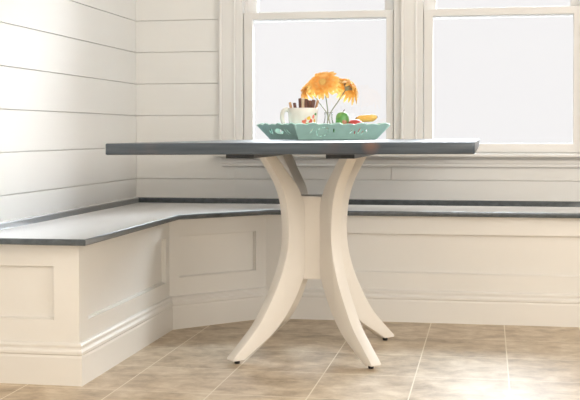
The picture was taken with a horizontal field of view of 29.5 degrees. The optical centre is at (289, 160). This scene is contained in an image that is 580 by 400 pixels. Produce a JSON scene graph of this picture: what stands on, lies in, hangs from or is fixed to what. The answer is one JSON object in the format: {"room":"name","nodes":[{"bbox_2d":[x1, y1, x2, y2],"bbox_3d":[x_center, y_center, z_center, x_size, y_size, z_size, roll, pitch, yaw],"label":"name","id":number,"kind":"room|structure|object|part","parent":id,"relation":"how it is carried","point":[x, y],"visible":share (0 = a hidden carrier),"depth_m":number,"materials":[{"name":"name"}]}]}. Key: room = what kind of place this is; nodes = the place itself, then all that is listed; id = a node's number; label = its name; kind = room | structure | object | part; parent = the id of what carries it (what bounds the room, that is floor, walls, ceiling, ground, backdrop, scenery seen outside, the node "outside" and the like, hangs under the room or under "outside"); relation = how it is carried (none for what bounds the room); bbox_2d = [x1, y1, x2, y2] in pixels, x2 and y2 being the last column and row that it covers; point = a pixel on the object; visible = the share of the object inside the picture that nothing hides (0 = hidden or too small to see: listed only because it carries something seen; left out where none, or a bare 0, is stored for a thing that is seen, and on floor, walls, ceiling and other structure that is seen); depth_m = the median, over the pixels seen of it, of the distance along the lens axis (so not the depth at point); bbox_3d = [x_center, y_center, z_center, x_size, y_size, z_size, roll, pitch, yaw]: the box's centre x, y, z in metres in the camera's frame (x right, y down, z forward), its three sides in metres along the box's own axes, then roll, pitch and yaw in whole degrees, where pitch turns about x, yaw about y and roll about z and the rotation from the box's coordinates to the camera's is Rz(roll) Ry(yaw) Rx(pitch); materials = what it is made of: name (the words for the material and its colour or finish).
{"room":"dining room","nodes":[
{"label":"dining room","id":0,"kind":"room"},
{"bbox_2d":[0,0,136,221],"bbox_3d":[-1.395,-0.559,1.810,0.150,2.600,7.096,0,1,10],"label":"wall","id":1,"kind":"structure","parent":0,"point":[68,67],"depth_m":4.29,"materials":[{"name":"paint"}]},
{"bbox_2d":[0,319,579,399],"bbox_3d":[0.596,0.799,1.410,4.220,0.100,7.246,0,1,10],"label":"floor","id":2,"kind":"structure","parent":0,"point":[303,359],"depth_m":3.69,"materials":[{"name":"tile"}]},
{"bbox_2d":[0,223,172,385],"bbox_3d":[-0.743,0.467,3.936,0.382,0.441,1.004,0,1,10],"label":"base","id":3,"kind":"object","parent":2,"relation":"on","point":[69,315],"visible":0.96,"depth_m":3.48,"materials":[{"name":"paint"}]},
{"bbox_3d":[-0.834,0.412,3.479,0.202,0.164,0.008,0,1,10],"label":"panel","id":4,"kind":"part","parent":3,"relation":"part of","materials":[{"name":"paint"}]},
{"bbox_3d":[-0.835,0.479,3.472,0.366,0.441,0.027,0,1,10],"label":"frame","id":5,"kind":"part","parent":3,"relation":"part of","materials":[{"name":"paint"}]},
{"bbox_3d":[-0.744,0.641,3.941,0.381,0.094,1.004,0,1,10],"label":"skirting","id":6,"kind":"part","parent":3,"relation":"part of","materials":[{"name":"paint"}]},
{"bbox_3d":[-0.743,0.575,3.939,0.382,0.038,1.004,0,1,10],"label":"moulding","id":7,"kind":"part","parent":3,"relation":"part of","materials":[{"name":"paint"}]},
{"bbox_3d":[-0.588,0.406,3.933,0.008,0.174,0.858,0,1,10],"label":"panel","id":8,"kind":"part","parent":3,"relation":"part of","materials":[{"name":"paint"}]},
{"bbox_3d":[-0.580,0.467,3.929,0.027,0.441,0.962,0,1,10],"label":"frame","id":9,"kind":"part","parent":3,"relation":"part of","materials":[{"name":"paint"}]},
{"bbox_2d":[0,197,579,245],"bbox_3d":[1.053,0.222,3.947,3.916,0.045,1.760,0,1,10],"label":"window seat","id":10,"kind":"object","parent":3,"relation":"on","point":[87,225],"visible":1,"depth_m":4.53,"materials":[{"name":"grey stone"}]},
{"bbox_2d":[169,215,266,329],"bbox_3d":[-0.296,0.452,4.545,0.472,0.441,0.042,-1,2,-37],"label":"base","id":11,"kind":"object","parent":2,"relation":"on","point":[217,266],"visible":0.91,"depth_m":4.54,"materials":[{"name":"paint"}]},
{"bbox_3d":[-0.308,0.383,4.555,0.374,0.165,0.009,-1,2,-37],"label":"panel","id":12,"kind":"part","parent":11,"relation":"part of","materials":[{"name":"paint"}]},
{"bbox_3d":[-0.300,0.451,4.551,0.472,0.441,0.027,-1,2,-37],"label":"frame","id":13,"kind":"part","parent":11,"relation":"part of","materials":[{"name":"paint"}]},
{"bbox_3d":[-0.288,0.559,4.537,0.472,0.038,0.015,-1,2,-37],"label":"moulding","id":14,"kind":"part","parent":11,"relation":"part of","materials":[{"name":"paint"}]},
{"bbox_3d":[-0.288,0.625,4.538,0.472,0.093,0.015,-1,2,-37],"label":"skirting","id":15,"kind":"part","parent":11,"relation":"part of","materials":[{"name":"paint"}]},
{"bbox_2d":[105,139,478,368],"bbox_3d":[0.129,0.307,3.928,1.064,0.760,1.640,0,1,10],"label":"pedestal table","id":16,"kind":"object","parent":2,"relation":"on","point":[314,245],"visible":1,"depth_m":3.82,"materials":[{"name":"white wood"}]},
{"bbox_3d":[-0.080,0.329,3.821,0.314,0.696,0.041,-1,2,-38],"label":"leg","id":17,"kind":"part","parent":16,"relation":"part of","materials":[{"name":"paint"}]},
{"bbox_3d":[-0.024,0.322,4.136,0.041,0.696,0.314,-1,2,-32],"label":"leg","id":18,"kind":"part","parent":16,"relation":"part of","materials":[{"name":"paint"}]},
{"bbox_3d":[0.090,0.271,3.951,0.120,0.294,0.120,0,1,10],"label":"post","id":19,"kind":"part","parent":16,"relation":"part of","materials":[{"name":"paint"}]},
{"bbox_2d":[257,122,389,139],"bbox_3d":[0.134,-0.118,4.435,0.452,0.067,0.311,-1,2,-30],"label":"serving tray","id":20,"kind":"object","parent":16,"relation":"on","point":[289,131],"visible":0.98,"depth_m":4.32,"materials":[{"name":"teal ceramic"}]},
{"bbox_2d":[280,107,317,131],"bbox_3d":[0.046,-0.152,4.414,0.135,0.125,0.121,-1,2,-37],"label":"mug","id":21,"kind":"object","parent":20,"relation":"on","point":[295,115],"visible":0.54,"depth_m":4.37,"materials":[{"name":"ceramic"}]},
{"bbox_3d":[-0.018,-0.169,4.418,0.045,0.091,0.017,0,1,0],"label":"handle","id":22,"kind":"part","parent":21,"relation":"part of","materials":[{"name":"ceramic"}]},
{"bbox_2d":[301,98,303,107],"bbox_3d":[0.051,-0.175,4.401,0.012,0.149,0.018,0,1,-1],"label":"stick","id":23,"kind":"object","parent":21,"relation":"in","point":[302,99],"visible":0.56,"depth_m":4.39,"materials":[{"name":"beige wood"}]},
{"bbox_2d":[304,99,307,107],"bbox_3d":[0.062,-0.174,4.411,0.021,0.147,0.017,0,1,16],"label":"stick","id":24,"kind":"object","parent":21,"relation":"in","point":[305,100],"visible":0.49,"depth_m":4.40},
{"bbox_2d":[310,99,315,107],"bbox_3d":[0.083,-0.172,4.402,0.040,0.144,0.019,0,2,21],"label":"stick","id":25,"kind":"object","parent":21,"relation":"in","point":[312,101],"visible":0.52,"depth_m":4.39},
{"bbox_2d":[333,109,348,132],"bbox_3d":[0.213,-0.150,4.481,0.075,0.117,0.075,0,1,10],"label":"apple","id":26,"kind":"object","parent":20,"relation":"on","point":[341,117],"visible":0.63,"depth_m":4.46,"materials":[{"name":"green food"}]},
{"bbox_2d":[349,117,361,133],"bbox_3d":[0.265,-0.133,4.451,0.066,0.086,0.066,0,1,10],"label":"apple","id":27,"kind":"object","parent":20,"relation":"on","point":[350,121],"visible":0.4,"depth_m":4.43,"materials":[{"name":"red food"}]},
{"bbox_2d":[354,114,377,121],"bbox_3d":[0.311,-0.173,4.518,0.098,0.034,0.029,0,1,10],"label":"banana","id":28,"kind":"object","parent":20,"relation":"on","point":[364,118],"visible":0.82,"depth_m":4.51,"materials":[{"name":"yellow food"}]},
{"bbox_3d":[0.156,-0.143,4.461,0.056,0.104,0.056,0,1,10],"label":"vase","id":29,"kind":"object","parent":20,"relation":"on","visible":0},
{"bbox_2d":[300,82,330,123],"bbox_3d":[0.105,-0.219,4.570,0.098,0.234,0.253,0,1,-9],"label":"gerbera","id":30,"kind":"object","parent":29,"relation":"in","point":[304,91],"visible":0.51,"depth_m":4.61,"materials":[{"name":"orange plant"}]},
{"bbox_2d":[307,71,340,128],"bbox_3d":[0.129,-0.227,4.385,0.116,0.259,0.129,-1,2,-28],"label":"gerbera","id":31,"kind":"object","parent":29,"relation":"in","point":[322,83],"visible":0.95,"depth_m":4.36,"materials":[{"name":"orange plant"}]},
{"bbox_2d":[327,78,357,123],"bbox_3d":[0.214,-0.219,4.502,0.130,0.237,0.129,0,1,10],"label":"gerbera","id":32,"kind":"object","parent":29,"relation":"in","point":[347,88],"visible":0.88,"depth_m":4.52,"materials":[{"name":"orange plant"}]},
{"bbox_3d":[0.187,-0.196,4.482,0.105,0.192,0.010,-1,2,-32],"label":"stem","id":33,"kind":"part","parent":32,"relation":"part of","materials":[{"name":"green plant"}]},
{"bbox_3d":[0.203,0.330,3.770,0.041,0.696,0.314,-1,2,-32],"label":"leg","id":34,"kind":"part","parent":16,"relation":"part of","materials":[{"name":"paint"}]},
{"bbox_3d":[0.260,0.322,4.085,0.314,0.696,0.041,-1,2,-38],"label":"leg","id":35,"kind":"part","parent":16,"relation":"part of","materials":[{"name":"paint"}]},
{"bbox_2d":[266,215,579,326],"bbox_3d":[1.485,0.453,4.401,3.225,0.441,0.042,0,1,10],"label":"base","id":36,"kind":"object","parent":2,"relation":"on","point":[417,269],"visible":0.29,"depth_m":4.54,"materials":[{"name":"paint"}]},
{"bbox_3d":[1.483,0.561,4.391,3.225,0.038,0.016,0,1,10],"label":"moulding","id":37,"kind":"part","parent":36,"relation":"part of","materials":[{"name":"paint"}]},
{"bbox_3d":[1.483,0.627,4.393,3.225,0.094,0.014,0,1,10],"label":"skirting","id":38,"kind":"part","parent":36,"relation":"part of","materials":[{"name":"paint"}]},
{"bbox_3d":[1.010,0.387,4.502,1.942,0.160,0.008,0,1,10],"label":"panel","id":39,"kind":"part","parent":36,"relation":"part of","materials":[{"name":"paint"}]},
{"bbox_2d":[135,0,579,200],"bbox_3d":[1.222,-0.638,4.867,4.220,2.600,0.150,0,1,10],"label":"wall","id":40,"kind":"structure","parent":0,"point":[177,52],"depth_m":5.09,"materials":[{"name":"paint"}]},
{"bbox_2d":[219,0,416,139],"bbox_3d":[0.519,-0.739,4.903,1.733,1.409,0.025,0,1,10],"label":"trim","id":41,"kind":"structure","parent":40,"relation":"attached to","point":[227,8],"depth_m":5.04,"materials":[{"name":"paint"}]},
{"bbox_2d":[236,0,400,139],"bbox_3d":[0.137,-0.694,5.045,0.776,1.336,0.122,0,1,10],"label":"window","id":42,"kind":"structure","parent":40,"relation":"in","point":[247,11],"depth_m":5.03,"materials":[{"name":"paint"}]},
{"bbox_3d":[0.137,-0.987,5.059,0.690,0.689,0.036,0,1,10],"label":"sash","id":43,"kind":"part","parent":42,"relation":"part of","materials":[{"name":"paint"}]},
{"bbox_2d":[213,153,579,157],"bbox_3d":[0.522,-0.025,4.924,1.765,0.016,0.087,0,1,10],"label":"trim","id":44,"kind":"structure","parent":40,"relation":"attached to","point":[475,154],"depth_m":4.84,"materials":[{"name":"paint"}]},
{"bbox_2d":[221,157,579,167],"bbox_3d":[0.525,0.006,4.921,1.707,0.046,0.024,0,1,10],"label":"trim","id":45,"kind":"structure","parent":40,"relation":"attached to","point":[482,162],"depth_m":4.89,"materials":[{"name":"paint"}]},
{"bbox_2d":[417,0,579,153],"bbox_3d":[0.929,-0.691,4.902,0.740,1.336,0.122,0,1,10],"label":"window","id":46,"kind":"structure","parent":40,"relation":"in","point":[427,10],"depth_m":4.88,"materials":[{"name":"paint"}]},
{"bbox_3d":[0.950,-0.985,4.913,0.693,0.689,0.036,0,1,10],"label":"sash","id":47,"kind":"part","parent":46,"relation":"part of","materials":[{"name":"paint"}]}
]}

